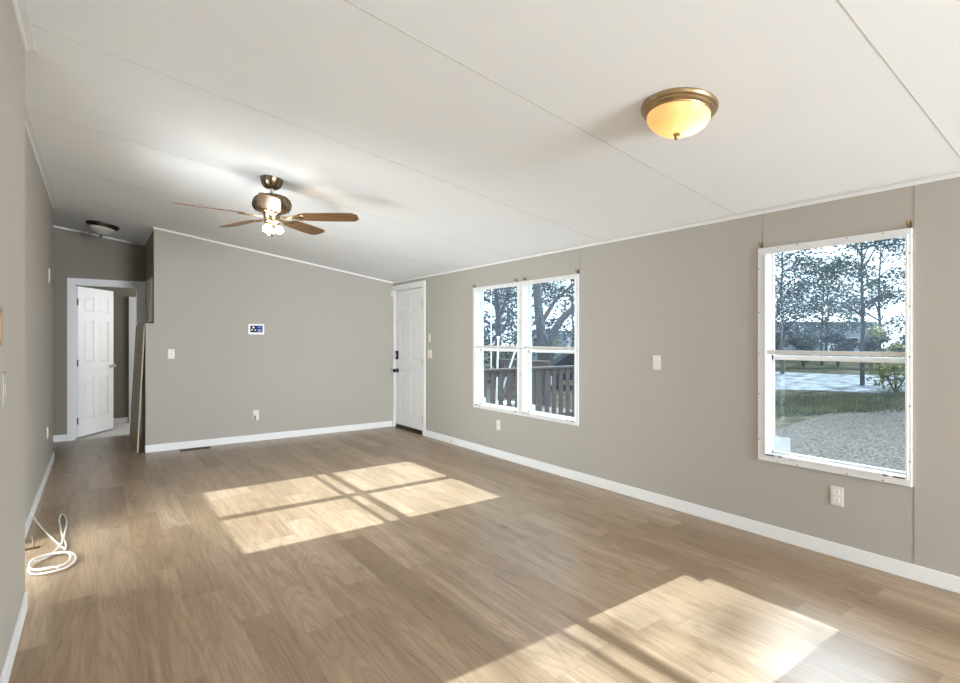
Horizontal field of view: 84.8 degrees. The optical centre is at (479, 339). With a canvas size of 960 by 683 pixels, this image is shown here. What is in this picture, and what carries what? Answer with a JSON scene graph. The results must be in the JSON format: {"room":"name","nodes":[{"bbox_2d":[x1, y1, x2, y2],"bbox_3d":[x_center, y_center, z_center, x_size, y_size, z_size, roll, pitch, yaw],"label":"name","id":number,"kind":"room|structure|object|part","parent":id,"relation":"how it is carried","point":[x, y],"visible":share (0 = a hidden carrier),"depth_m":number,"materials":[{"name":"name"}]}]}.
{"room":"empty living room","nodes":[
{"label":"empty living room","id":0,"kind":"room"},
{"bbox_2d":[0,0,52,673],"bbox_3d":[-1.239,-0.163,0.349,1.005,3.200,13.020,0,0,-36],"label":"wall","id":1,"kind":"structure","parent":0,"point":[26,209],"depth_m":2.41,"materials":[{"name":"beige paint"}]},
{"bbox_2d":[0,307,2,344],"bbox_3d":[-1.668,-0.046,1.810,0.018,0.136,0.190,0,0,-36],"label":"picture frame","id":2,"kind":"object","parent":1,"relation":"attached to","point":[1,309],"visible":1,"depth_m":1.88,"materials":[{"name":"brown wood"}]},
{"bbox_2d":[3,372,6,407],"bbox_3d":[-1.843,0.195,2.041,0.006,0.136,0.080,0,0,-36],"label":"blank wall plate","id":3,"kind":"object","parent":1,"relation":"attached to","point":[4,373],"visible":1,"depth_m":2.02,"materials":[{"name":"beige paint"}]},
{"bbox_2d":[0,452,53,682],"bbox_3d":[-0.871,1.294,0.615,0.123,0.087,13.020,0,0,-36],"label":"baseboard","id":4,"kind":"structure","parent":1,"relation":"attached to","point":[11,652],"depth_m":2.40,"materials":[{"name":"white paint"}]},
{"bbox_2d":[12,0,53,208],"bbox_3d":[-0.876,-1.453,0.619,0.120,0.038,13.030,0,0,-36],"label":"trim","id":5,"kind":"structure","parent":1,"relation":"attached to","point":[13,1],"depth_m":2.63,"materials":[{"name":"white"}]},
{"bbox_2d":[53,227,144,434],"bbox_3d":[-4.204,-0.113,7.891,4.870,3.100,0.110,0,0,-36],"label":"wall","id":6,"kind":"structure","parent":0,"point":[75,254],"depth_m":6.94,"materials":[{"name":"beige paint"}]},
{"bbox_2d":[53,434,66,441],"bbox_3d":[-5.787,1.294,6.665,0.869,0.087,0.013,0,0,-36],"label":"baseboard","id":7,"kind":"structure","parent":6,"relation":"attached to","point":[56,438],"depth_m":6.87,"materials":[{"name":"white paint"}]},
{"bbox_2d":[53,225,153,245],"bbox_3d":[-5.007,-1.451,6.331,1.738,0.276,1.470,0,0,-36],"label":"trim","id":8,"kind":"structure","parent":6,"relation":"attached to","point":[53,225],"depth_m":7.07,"materials":[{"name":"white"}]},
{"bbox_2d":[67,278,143,440],"bbox_3d":[-5.299,0.264,7.466,0.856,2.147,0.742,0,0,-36],"label":"door","id":9,"kind":"structure","parent":6,"relation":"in","point":[90,365],"depth_m":7.29,"materials":[{"name":"white paint"}]},
{"bbox_2d":[76,285,135,423],"bbox_3d":[-4.994,-0.113,8.979,4.870,3.100,0.100,0,0,-36],"label":"wall","id":10,"kind":"structure","parent":0,"point":[121,296],"depth_m":8.38,"materials":[{"name":"beige paint"}]},
{"bbox_2d":[113,417,127,423],"bbox_3d":[-6.288,1.294,7.970,1.590,0.087,0.013,0,0,-36],"label":"baseboard","id":11,"kind":"structure","parent":10,"relation":"attached to","point":[125,419],"depth_m":8.37,"materials":[{"name":"white paint"}]},
{"bbox_2d":[129,297,135,422],"bbox_3d":[-5.302,0.327,8.628,0.760,2.020,0.100,0,0,-36],"label":"door","id":12,"kind":"structure","parent":10,"relation":"in","point":[132,300],"depth_m":8.44,"materials":[{"name":"white paint"}]},
{"bbox_2d":[141,325,153,449],"bbox_3d":[-4.118,0.634,6.513,0.085,1.605,0.720,0,0,-36],"label":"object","id":13,"kind":"structure","parent":0,"point":[147,395],"depth_m":6.23,"materials":[{"name":"beige paint"}]},
{"bbox_2d":[145,232,152,322],"bbox_3d":[-4.292,-0.063,6.919,0.110,3.000,1.360,0,0,-36],"label":"wall","id":14,"kind":"structure","parent":0,"point":[149,246],"depth_m":6.93,"materials":[{"name":"beige paint"}]},
{"bbox_2d":[144,281,145,323],"bbox_3d":[-4.708,0.262,7.383,0.018,2.150,0.082,0,0,-36],"label":"trim","id":15,"kind":"structure","parent":14,"relation":"attached to","point":[144,281],"depth_m":7.35,"materials":[{"name":"white paint"}]},
{"bbox_2d":[147,277,152,322],"bbox_3d":[-4.157,-0.483,6.621,0.022,0.540,0.600,0,0,-36],"label":"framed picture","id":16,"kind":"object","parent":14,"relation":"attached to","point":[150,281],"visible":1,"depth_m":6.39,"materials":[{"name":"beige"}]},
{"bbox_2d":[148,282,149,319],"bbox_3d":[-4.152,-0.483,6.624,0.009,0.484,0.544,0,0,-36],"label":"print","id":17,"kind":"object","parent":16,"relation":"attached to","point":[148,282],"depth_m":6.68},
{"bbox_2d":[153,229,392,444],"bbox_3d":[-2.637,-0.063,7.212,3.132,3.000,0.110,0,0,-36],"label":"wall","id":18,"kind":"structure","parent":0,"point":[322,358],"depth_m":6.96,"materials":[{"name":"beige paint"}]},
{"bbox_2d":[168,349,174,358],"bbox_3d":[-3.723,0.177,6.345,0.070,0.115,0.017,0,0,-36],"label":"light switch","id":19,"kind":"object","parent":18,"relation":"attached to","point":[171,352],"visible":1,"depth_m":6.35,"materials":[{"name":"beige plastic"}]},
{"bbox_2d":[248,324,263,333],"bbox_3d":[-2.938,-0.133,6.908,0.200,0.138,0.027,0,0,-36],"label":"wall thermostat","id":20,"kind":"object","parent":18,"relation":"attached to","point":[252,328],"visible":1,"depth_m":6.89,"materials":[{"name":"white plastic"}]},
{"bbox_2d":[253,410,258,418],"bbox_3d":[-2.945,0.987,6.915,0.070,0.115,0.009,0,0,-36],"label":"wall outlet","id":21,"kind":"object","parent":18,"relation":"attached to","point":[255,412],"visible":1,"depth_m":6.91,"materials":[{"name":"beige plastic"}]},
{"bbox_2d":[145,421,391,452],"bbox_3d":[-2.642,1.294,7.132,3.207,0.087,0.013,0,0,-36],"label":"baseboard","id":22,"kind":"structure","parent":18,"relation":"attached to","point":[277,435],"depth_m":6.94,"materials":[{"name":"white paint"}]},
{"bbox_2d":[154,227,392,283],"bbox_3d":[-2.602,-1.095,7.163,3.132,0.479,0.010,0,0,-36],"label":"trim","id":23,"kind":"structure","parent":18,"relation":"attached to","point":[154,227],"depth_m":6.98,"materials":[{"name":"white"}]},
{"bbox_2d":[8,423,959,682],"bbox_3d":[-0.411,1.397,2.668,4.870,0.120,15.800,0,0,-36],"label":"floor","id":24,"kind":"structure","parent":0,"point":[392,554],"depth_m":2.88,"materials":[{"name":"brown wood"}]},
{"bbox_2d":[25,535,40,550],"bbox_3d":[-2.866,1.298,3.367,0.080,0.078,0.053,0,0,-36],"label":"metal clip","id":25,"kind":"object","parent":24,"relation":"on","point":[32,537],"visible":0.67,"depth_m":3.37,"materials":[{"name":"brown"}]},
{"bbox_3d":[-2.867,1.297,3.374,0.040,0.077,0.018,0,0,42],"label":"stem","id":26,"kind":"part","parent":25,"relation":"part of","materials":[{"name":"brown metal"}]},
{"bbox_2d":[27,513,76,574],"bbox_3d":[-2.829,1.298,3.476,0.228,0.077,1.268,0,0,-40],"label":"coiled cable","id":27,"kind":"object","parent":24,"relation":"on","point":[32,561],"visible":1,"depth_m":3.19,"materials":[{"name":"beige plastic"}]},
{"bbox_2d":[129,324,144,452],"bbox_3d":[-4.203,0.579,6.443,0.086,1.514,0.626,0,0,-41],"label":"leaning board","id":28,"kind":"object","parent":24,"relation":"on","point":[140,329],"visible":1,"depth_m":6.39,"materials":[{"name":"beige wood"}]},
{"bbox_2d":[179,446,209,451],"bbox_3d":[-3.467,1.334,6.399,0.330,0.006,0.110,0,0,-36],"label":"floor vent","id":29,"kind":"object","parent":24,"relation":"in","point":[208,447],"visible":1,"depth_m":6.38,"materials":[{"name":"brown metal"}]},
{"bbox_2d":[16,0,959,281],"bbox_3d":[-0.325,-1.298,2.668,5.010,0.882,15.900,0,0,-36],"label":"ceiling","id":30,"kind":"structure","parent":0,"point":[456,133],"depth_m":2.74,"materials":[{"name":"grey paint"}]},
{"bbox_2d":[86,220,119,236],"bbox_3d":[-4.620,-1.339,6.445,0.340,0.187,0.342,0,0,-20],"label":"ceiling light","id":31,"kind":"object","parent":30,"relation":"attached to","point":[101,228],"visible":1,"depth_m":6.35,"materials":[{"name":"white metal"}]},
{"bbox_3d":[-4.630,-1.317,6.438,0.282,0.088,0.282,10,-6,-36],"label":"lamp shade","id":32,"kind":"part","parent":31,"relation":"part of","materials":[{"name":"grey glass"}]},
{"bbox_2d":[174,174,358,236],"bbox_3d":[-1.657,-1.038,4.072,1.238,0.478,1.287,0,0,-36],"label":"ceiling fan","id":33,"kind":"object","parent":30,"relation":"hanging from","point":[271,205],"visible":1,"depth_m":4.07,"materials":[{"name":"brown wood"}]},
{"bbox_3d":[-1.965,-0.956,3.837,0.460,0.007,0.144,0,12,-38],"label":"blade","id":34,"kind":"part","parent":33,"relation":"part of","materials":[{"name":"brown wood"}]},
{"bbox_3d":[-1.984,-0.956,4.348,0.460,0.007,0.144,0,12,34],"label":"blade","id":35,"kind":"part","parent":33,"relation":"part of","materials":[{"name":"brown wood"}]},
{"bbox_3d":[-1.645,-0.853,4.056,0.060,0.060,0.060,0,0,-36],"label":"bulb","id":36,"kind":"part","parent":33,"relation":"part of","materials":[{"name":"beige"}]},
{"bbox_3d":[-1.473,-0.956,3.696,0.144,0.007,0.460,13,-4,-20],"label":"blade","id":37,"kind":"part","parent":33,"relation":"part of","materials":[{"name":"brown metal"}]},
{"bbox_3d":[-1.569,-0.853,4.111,0.060,0.060,0.060,0,0,-36],"label":"bulb","id":38,"kind":"part","parent":33,"relation":"part of","materials":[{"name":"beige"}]},
{"bbox_3d":[-1.504,-0.956,4.523,0.144,0.007,0.460,-12,-3,16],"label":"blade","id":39,"kind":"part","parent":33,"relation":"part of","materials":[{"name":"brown wood"}]},
{"bbox_3d":[-1.188,-0.956,4.121,0.460,0.007,0.144,0,-12,-2],"label":"blade","id":40,"kind":"part","parent":33,"relation":"part of","materials":[{"name":"brown wood"}]},
{"bbox_2d":[641,87,718,139],"bbox_3d":[0.935,-1.024,2.474,0.340,0.187,0.342,0,0,-20],"label":"ceiling light","id":41,"kind":"object","parent":30,"relation":"attached to","point":[679,112],"visible":1,"depth_m":2.38,"materials":[{"name":"yellow glass"}]},
{"bbox_3d":[0.926,-1.003,2.467,0.282,0.088,0.282,10,-6,-36],"label":"lamp shade","id":42,"kind":"part","parent":41,"relation":"part of","materials":[{"name":"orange glass"}]},
{"bbox_2d":[393,177,959,576],"bbox_3d":[1.601,0.407,4.129,0.106,2.860,15.800,0,0,-36],"label":"wall","id":43,"kind":"structure","parent":0,"point":[686,430],"depth_m":3.88,"materials":[{"name":"beige paint"}]},
{"bbox_2d":[392,280,425,435],"bbox_3d":[-1.022,0.261,7.699,0.186,2.153,0.996,0,0,-36],"label":"door","id":44,"kind":"structure","parent":43,"relation":"in","point":[409,299],"depth_m":7.70,"materials":[{"name":"white paint"}]},
{"bbox_2d":[428,350,431,357],"bbox_3d":[-0.689,0.200,7.180,0.017,0.112,0.105,0,0,-36],"label":"light switch","id":45,"kind":"object","parent":43,"relation":"attached to","point":[429,351],"visible":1,"depth_m":7.17,"materials":[{"name":"beige plastic"}]},
{"bbox_2d":[17,0,959,281],"bbox_3d":[0.731,-1.175,1.767,4.040,0.593,13.000,0,0,-36],"label":"trim","id":46,"kind":"structure","parent":43,"relation":"attached to","point":[22,4],"depth_m":3.54,"materials":[{"name":"white"}]},
{"bbox_2d":[473,282,519,414],"bbox_3d":[0.222,0.100,6.019,0.138,1.435,0.880,0,0,-36],"label":"window","id":47,"kind":"structure","parent":43,"relation":"in","point":[479,348],"depth_m":6.30,"materials":[{"name":"white plastic"}]},
{"bbox_3d":[0.185,0.086,5.991,0.020,0.026,0.793,0,0,-36],"label":"storm rail","id":48,"kind":"part","parent":47,"relation":"part of","materials":[{"name":"grey plastic"}]},
{"bbox_3d":[0.252,0.081,6.039,0.026,1.392,0.793,0,0,-36],"label":"sash","id":49,"kind":"part","parent":47,"relation":"part of","materials":[{"name":"white plastic"}]},
{"bbox_2d":[496,419,499,429],"bbox_3d":[0.206,0.969,5.954,0.009,0.115,0.070,0,0,-36],"label":"wall outlet","id":50,"kind":"object","parent":43,"relation":"attached to","point":[497,421],"visible":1,"depth_m":5.96,"materials":[{"name":"beige plastic"}]},
{"bbox_2d":[520,274,578,425],"bbox_3d":[0.725,0.100,5.326,0.138,1.435,0.838,0,0,-36],"label":"window","id":51,"kind":"structure","parent":43,"relation":"in","point":[526,348],"depth_m":5.56,"materials":[{"name":"white plastic"}]},
{"bbox_3d":[0.689,0.086,5.297,0.020,0.026,0.762,0,0,-36],"label":"storm rail","id":52,"kind":"part","parent":51,"relation":"part of","materials":[{"name":"grey plastic"}]},
{"bbox_3d":[0.756,0.081,5.346,0.026,1.392,0.762,0,0,-36],"label":"sash","id":53,"kind":"part","parent":51,"relation":"part of","materials":[{"name":"white plastic"}]},
{"bbox_2d":[653,355,660,369],"bbox_3d":[1.429,0.188,4.263,0.017,0.115,0.070,0,0,-36],"label":"light switch","id":54,"kind":"object","parent":43,"relation":"attached to","point":[656,358],"visible":1,"depth_m":4.26,"materials":[{"name":"beige plastic"}]},
{"bbox_2d":[393,172,959,283],"bbox_3d":[2.428,-0.867,2.894,0.010,0.022,12.830,0,0,-36],"label":"trim","id":55,"kind":"structure","parent":43,"relation":"attached to","point":[954,175],"depth_m":3.69,"materials":[{"name":"white"}]},
{"bbox_2d":[425,430,959,593],"bbox_3d":[2.719,1.294,2.490,0.013,0.087,11.835,0,0,-36],"label":"baseboard","id":56,"kind":"structure","parent":43,"relation":"attached to","point":[945,581],"depth_m":3.65,"materials":[{"name":"white paint"}]},
{"bbox_2d":[758,228,911,486],"bbox_3d":[2.198,0.101,3.297,0.138,1.442,0.842,0,0,-36],"label":"window","id":57,"kind":"structure","parent":43,"relation":"in","point":[891,476],"depth_m":3.36,"materials":[{"name":"white plastic"}]},
{"bbox_2d":[774,435,789,452],"bbox_3d":[2.047,0.709,3.565,0.001,0.104,0.105,0,0,-36],"label":"window sticker","id":58,"kind":"object","parent":57,"relation":"attached to","point":[782,444],"visible":1,"depth_m":3.56,"materials":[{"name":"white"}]},
{"bbox_3d":[2.170,0.086,3.258,0.020,0.026,0.767,0,0,-36],"label":"storm rail","id":59,"kind":"part","parent":57,"relation":"part of","materials":[{"name":"grey"}]},
{"bbox_2d":[830,485,843,506],"bbox_3d":[2.188,0.961,3.225,0.009,0.115,0.070,0,0,-36],"label":"wall outlet","id":60,"kind":"object","parent":43,"relation":"attached to","point":[836,493],"visible":1,"depth_m":3.22,"materials":[{"name":"beige plastic"}]},
{"bbox_2d":[833,489,839,494],"bbox_3d":[2.186,0.937,3.224,0.005,0.028,0.034,0,0,-36],"label":"receptacle","id":61,"kind":"object","parent":60,"relation":"attached to","point":[835,491],"depth_m":3.22,"materials":[{"name":"grey plastic"}]},
{"bbox_2d":[833,497,839,502],"bbox_3d":[2.186,0.985,3.224,0.005,0.028,0.034,0,0,-36],"label":"receptacle","id":62,"kind":"object","parent":60,"relation":"attached to","point":[835,499],"depth_m":3.22,"materials":[{"name":"grey plastic"}]},
{"bbox_2d":[907,220,911,227],"bbox_3d":[2.385,-0.639,2.926,0.042,0.044,0.018,0,0,-36],"label":"curtain rod bracket","id":63,"kind":"object","parent":43,"relation":"attached to","point":[909,223],"visible":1,"depth_m":2.93,"materials":[{"name":"brown metal"}]},
{"label":"outside","id":64,"kind":"structure","parent":0,"visible":0},
{"bbox_2d":[775,404,904,471],"bbox_3d":[12.377,1.991,10.586,26.232,0.032,10.777,0,0,-45],"label":"driveway","id":65,"kind":"structure","parent":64,"point":[876,439],"depth_m":10.69,"materials":[{"name":"grey gravel"}]},
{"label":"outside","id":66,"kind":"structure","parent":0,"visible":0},
{"bbox_2d":[775,372,904,393],"bbox_3d":[16.333,1.990,25.139,15.328,0.035,18.633,0,0,-36],"label":"road","id":67,"kind":"structure","parent":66,"point":[789,380],"depth_m":23.47,"materials":[{"name":"grey asphalt"}]},
{"bbox_2d":[775,247,849,373],"bbox_3d":[17.400,-2.667,30.016,6.234,9.514,6.044,0,0,-36],"label":"tree","id":68,"kind":"object","parent":67,"relation":"on","point":[803,267],"visible":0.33,"depth_m":29.41,"materials":[{"name":"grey plant"}]},
{"bbox_2d":[805,237,904,385],"bbox_3d":[16.484,-2.963,22.421,4.876,10.102,4.276,0,0,-43],"label":"tree","id":69,"kind":"object","parent":67,"relation":"on","point":[879,298],"visible":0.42,"depth_m":22.45,"materials":[{"name":"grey plant"}]},
{"bbox_3d":[16.484,-4.540,22.421,4.876,6.947,4.276,0,0,-43],"label":"crown","id":70,"kind":"part","parent":69,"relation":"part of","materials":[{"name":"green plant"}]},
{"bbox_2d":[862,356,904,392],"bbox_3d":[15.419,1.299,19.514,2.135,1.541,2.103,0,0,-36],"label":"bush","id":71,"kind":"object","parent":67,"relation":"on","point":[894,368],"visible":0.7,"depth_m":19.50,"materials":[{"name":"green plant"}]},
{"bbox_3d":[15.402,1.448,19.576,1.204,1.108,1.001,0,0,-3],"label":"stem","id":72,"kind":"part","parent":71,"relation":"part of","materials":[{"name":"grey plant"}]},
{"bbox_2d":[865,323,903,383],"bbox_3d":[17.583,0.626,22.956,1.429,2.733,1.488,0,0,-36],"label":"bush","id":73,"kind":"object","parent":67,"relation":"on","point":[878,329],"visible":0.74,"depth_m":22.88,"materials":[{"name":"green plant"}]},
{"bbox_3d":[17.557,0.757,22.950,0.733,2.472,0.800,0,0,-36],"label":"stem","id":74,"kind":"part","parent":73,"relation":"part of","materials":[{"name":"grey plant"}]},
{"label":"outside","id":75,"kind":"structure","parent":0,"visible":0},
{"bbox_2d":[484,348,904,429],"bbox_3d":[40.539,2.087,66.516,136.225,0.200,180.000,0,0,-36],"label":"ground","id":76,"kind":"structure","parent":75,"point":[828,367],"depth_m":30.56,"materials":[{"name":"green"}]},
{"bbox_2d":[490,296,491,368],"bbox_3d":[0.286,0.437,13.600,0.060,3.100,0.057,0,0,-36],"label":"pole","id":77,"kind":"object","parent":76,"relation":"on","point":[490,296],"visible":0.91,"depth_m":13.59,"materials":[{"name":"white"}]},
{"bbox_2d":[484,310,513,368],"bbox_3d":[-0.512,0.344,22.450,3.759,3.308,3.544,0,0,-36],"label":"tree","id":78,"kind":"object","parent":76,"relation":"on","point":[486,333],"visible":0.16,"depth_m":22.40,"materials":[{"name":"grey plant"}]},
{"bbox_2d":[484,290,514,317],"bbox_3d":[-1.654,-3.926,38.093,7.725,12.042,7.128,0,0,-36],"label":"tree","id":79,"kind":"object","parent":76,"relation":"on","point":[485,312],"visible":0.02,"depth_m":37.05,"materials":[{"name":"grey plant"}]},
{"bbox_2d":[484,322,536,368],"bbox_3d":[1.125,0.518,25.423,3.644,2.964,3.883,0,0,-36],"label":"bush","id":80,"kind":"object","parent":76,"relation":"on","point":[509,333],"visible":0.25,"depth_m":25.14,"materials":[{"name":"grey plant"}]},
{"bbox_2d":[484,281,566,340],"bbox_3d":[2.382,-3.531,29.735,6.237,11.261,6.401,0,0,14],"label":"tree","id":81,"kind":"object","parent":76,"relation":"on","point":[552,322],"visible":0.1,"depth_m":30.11,"materials":[{"name":"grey plant"}]},
{"bbox_2d":[484,280,567,387],"bbox_3d":[0.810,-3.189,21.320,5.959,10.568,5.551,0,0,35],"label":"tree","id":82,"kind":"object","parent":76,"relation":"on","point":[499,327],"visible":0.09,"depth_m":21.43,"materials":[{"name":"grey plant"}]},
{"bbox_3d":[0.730,-4.251,21.326,6.117,8.445,5.876,0,0,-36],"label":"crown","id":83,"kind":"part","parent":82,"relation":"part of","materials":[{"name":"green plant"}]},
{"bbox_2d":[484,279,573,405],"bbox_3d":[2.492,-1.391,14.569,5.199,6.966,2.393,0,0,0],"label":"tree","id":84,"kind":"object","parent":76,"relation":"on","point":[540,317],"visible":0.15,"depth_m":14.03,"materials":[{"name":"grey plant"}]},
{"bbox_3d":[2.492,-2.377,14.569,5.199,4.995,2.393,0,0,0],"label":"crown","id":85,"kind":"part","parent":84,"relation":"part of","materials":[{"name":"green plant"}]},
{"bbox_2d":[487,399,571,413],"bbox_3d":[-0.101,1.692,9.834,3.805,0.590,3.353,0,0,-36],"label":"floor","id":86,"kind":"structure","parent":76,"relation":"on","point":[488,401],"depth_m":10.47,"materials":[{"name":"grey wood"}]},
{"bbox_2d":[495,336,499,404],"bbox_3d":[0.269,0.676,8.470,0.048,1.447,0.388,0,0,-6],"label":"pole","id":87,"kind":"object","parent":86,"relation":"on","point":[498,337],"visible":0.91,"depth_m":8.40,"materials":[{"name":"white metal"}]},
{"bbox_2d":[495,401,514,407],"bbox_3d":[0.473,1.242,9.100,0.330,0.310,0.330,0,0,-36],"label":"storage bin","id":88,"kind":"object","parent":86,"relation":"on","point":[505,402],"visible":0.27,"depth_m":8.99,"materials":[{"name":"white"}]},
{"bbox_2d":[497,344,516,404],"bbox_3d":[0.401,0.677,8.418,0.600,1.449,0.046,0,0,38],"label":"pole","id":89,"kind":"object","parent":86,"relation":"on","point":[516,344],"visible":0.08,"depth_m":8.34,"materials":[{"name":"white metal"}]},
{"bbox_2d":[496,359,550,406],"bbox_3d":[0.926,0.924,11.573,0.140,0.944,1.730,0,0,-36],"label":"porch railing","id":90,"kind":"object","parent":86,"relation":"on","point":[501,362],"visible":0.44,"depth_m":11.27,"materials":[{"name":"grey wood"}]},
{"bbox_3d":[0.444,0.942,12.237,0.090,0.908,0.090,0,0,-36],"label":"post","id":91,"kind":"part","parent":90,"relation":"part of","materials":[{"name":"white wood"}]},
{"bbox_3d":[0.926,0.532,11.573,0.038,0.089,1.640,0,0,-36],"label":"rail","id":92,"kind":"part","parent":90,"relation":"part of","materials":[{"name":"grey wood"}]},
{"bbox_3d":[0.926,0.469,11.573,0.140,0.035,1.700,0,0,-36],"label":"cap rail","id":93,"kind":"part","parent":90,"relation":"part of","materials":[{"name":"grey wood"}]},
{"bbox_3d":[0.926,1.292,11.573,0.038,0.090,1.640,0,0,-36],"label":"rail","id":94,"kind":"part","parent":90,"relation":"part of","materials":[{"name":"grey wood"}]},
{"bbox_3d":[1.408,0.942,10.910,0.090,0.908,0.090,0,0,-36],"label":"post","id":95,"kind":"part","parent":90,"relation":"part of","materials":[{"name":"grey wood"}]},
{"bbox_2d":[484,365,573,416],"bbox_3d":[0.904,0.924,8.541,3.690,0.944,0.140,0,0,-36],"label":"porch railing","id":96,"kind":"object","parent":86,"relation":"on","point":[537,372],"visible":0.21,"depth_m":8.54,"materials":[{"name":"grey wood"}]},
{"bbox_3d":[0.904,0.469,8.541,3.660,0.035,0.140,0,0,-36],"label":"cap rail","id":97,"kind":"part","parent":96,"relation":"part of","materials":[{"name":"grey wood"}]},
{"bbox_3d":[0.904,0.532,8.541,3.600,0.089,0.038,0,0,-36],"label":"rail","id":98,"kind":"part","parent":96,"relation":"part of","materials":[{"name":"grey wood"}]},
{"bbox_3d":[0.904,0.942,8.541,0.090,0.908,0.090,0,0,-36],"label":"post","id":99,"kind":"part","parent":96,"relation":"part of","materials":[{"name":"grey wood"}]},
{"bbox_2d":[512,326,572,359],"bbox_3d":[7.821,0.387,48.500,9.700,3.200,5.700,0,0,0],"label":"house","id":100,"kind":"structure","parent":76,"relation":"on","point":[534,339],"depth_m":46.00,"materials":[{"name":"blue"}]},
{"bbox_2d":[533,338,563,360],"bbox_3d":[3.583,0.971,27.469,1.672,2.047,1.602,0,0,-36],"label":"bush","id":101,"kind":"object","parent":76,"relation":"on","point":[557,342],"visible":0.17,"depth_m":27.41,"materials":[{"name":"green plant"}]},
{"bbox_2d":[532,353,573,388],"bbox_3d":[4.234,1.257,22.000,4.420,1.460,1.754,0,0,0],"label":"car","id":102,"kind":"object","parent":76,"relation":"on","point":[565,359],"visible":0.09,"depth_m":21.18,"materials":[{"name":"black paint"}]},
{"bbox_2d":[542,279,573,346],"bbox_3d":[6.359,-2.928,36.922,6.668,10.048,5.128,0,0,-36],"label":"tree","id":103,"kind":"object","parent":76,"relation":"on","point":[572,301],"visible":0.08,"depth_m":36.92,"materials":[{"name":"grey plant"}]},
{"bbox_3d":[6.359,-4.563,36.922,6.668,6.777,5.128,0,0,-36],"label":"crown","id":104,"kind":"part","parent":103,"relation":"part of","materials":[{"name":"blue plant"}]},
{"bbox_2d":[558,321,573,346],"bbox_3d":[6.716,0.386,33.430,3.810,3.226,3.592,0,0,-8],"label":"bush","id":105,"kind":"object","parent":76,"relation":"on","point":[568,332],"visible":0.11,"depth_m":33.40,"materials":[{"name":"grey plant"}]},
{"bbox_2d":[775,334,788,354],"bbox_3d":[19.960,0.730,35.985,2.203,2.531,2.050,0,0,-36],"label":"bush","id":106,"kind":"object","parent":76,"relation":"on","point":[777,339],"visible":0.22,"depth_m":35.28,"materials":[{"name":"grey plant"}]},
{"bbox_2d":[775,252,805,337],"bbox_3d":[25.893,-3.685,47.948,7.979,11.575,7.270,0,0,-36],"label":"tree","id":107,"kind":"object","parent":76,"relation":"on","point":[778,259],"visible":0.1,"depth_m":47.49,"materials":[{"name":"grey plant"}]},
{"bbox_2d":[788,335,820,367],"bbox_3d":[22.795,0.821,36.999,2.128,2.351,1.974,0,0,-3],"label":"bush","id":108,"kind":"object","parent":76,"relation":"on","point":[794,342],"visible":0.63,"depth_m":36.73,"materials":[{"name":"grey plant"}]},
{"bbox_2d":[775,314,881,356],"bbox_3d":[38.281,-0.463,61.000,11.700,4.900,6.700,0,0,0],"label":"house","id":109,"kind":"structure","parent":76,"relation":"on","point":[855,336],"depth_m":58.00,"materials":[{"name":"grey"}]},
{"bbox_2d":[781,257,877,355],"bbox_3d":[34.592,-2.878,52.600,8.300,9.950,8.056,0,0,-3],"label":"tree","id":110,"kind":"object","parent":76,"relation":"on","point":[828,314],"visible":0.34,"depth_m":51.54,"materials":[{"name":"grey plant"}]},
{"bbox_2d":[784,255,879,364],"bbox_3d":[26.789,-2.194,40.345,6.743,8.574,6.324,0,0,12],"label":"tree","id":111,"kind":"object","parent":76,"relation":"on","point":[821,327],"visible":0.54,"depth_m":40.24,"materials":[{"name":"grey plant"}]},
{"bbox_2d":[822,331,856,367],"bbox_3d":[25.126,0.692,37.027,2.106,2.605,2.180,0,0,-36],"label":"bush","id":112,"kind":"object","parent":76,"relation":"on","point":[832,338],"visible":0.79,"depth_m":36.73,"materials":[{"name":"grey plant"}]},
{"bbox_2d":[775,390,904,416],"bbox_3d":[11.392,1.887,16.107,10.566,0.200,3.587,0,0,-16],"label":"grass","id":113,"kind":"structure","parent":76,"relation":"on","point":[845,402],"depth_m":15.41,"materials":[{"name":"green plant"}]},
{"bbox_2d":[821,237,904,348],"bbox_3d":[33.119,-4.284,44.225,8.120,12.748,8.378,0,0,26],"label":"tree","id":114,"kind":"object","parent":76,"relation":"on","point":[891,320],"visible":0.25,"depth_m":44.38,"materials":[{"name":"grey plant"}]},
{"bbox_2d":[851,333,889,366],"bbox_3d":[26.780,0.781,36.035,2.150,2.429,2.089,0,0,-36],"label":"bush","id":115,"kind":"object","parent":76,"relation":"on","point":[869,346],"visible":0.5,"depth_m":35.62,"materials":[{"name":"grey plant"}]},
{"bbox_2d":[888,333,904,357],"bbox_3d":[28.307,0.701,35.061,2.149,2.589,2.036,0,0,-12],"label":"bush","id":116,"kind":"object","parent":76,"relation":"on","point":[903,336],"visible":0.17,"depth_m":34.87,"materials":[{"name":"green plant"}]}
]}

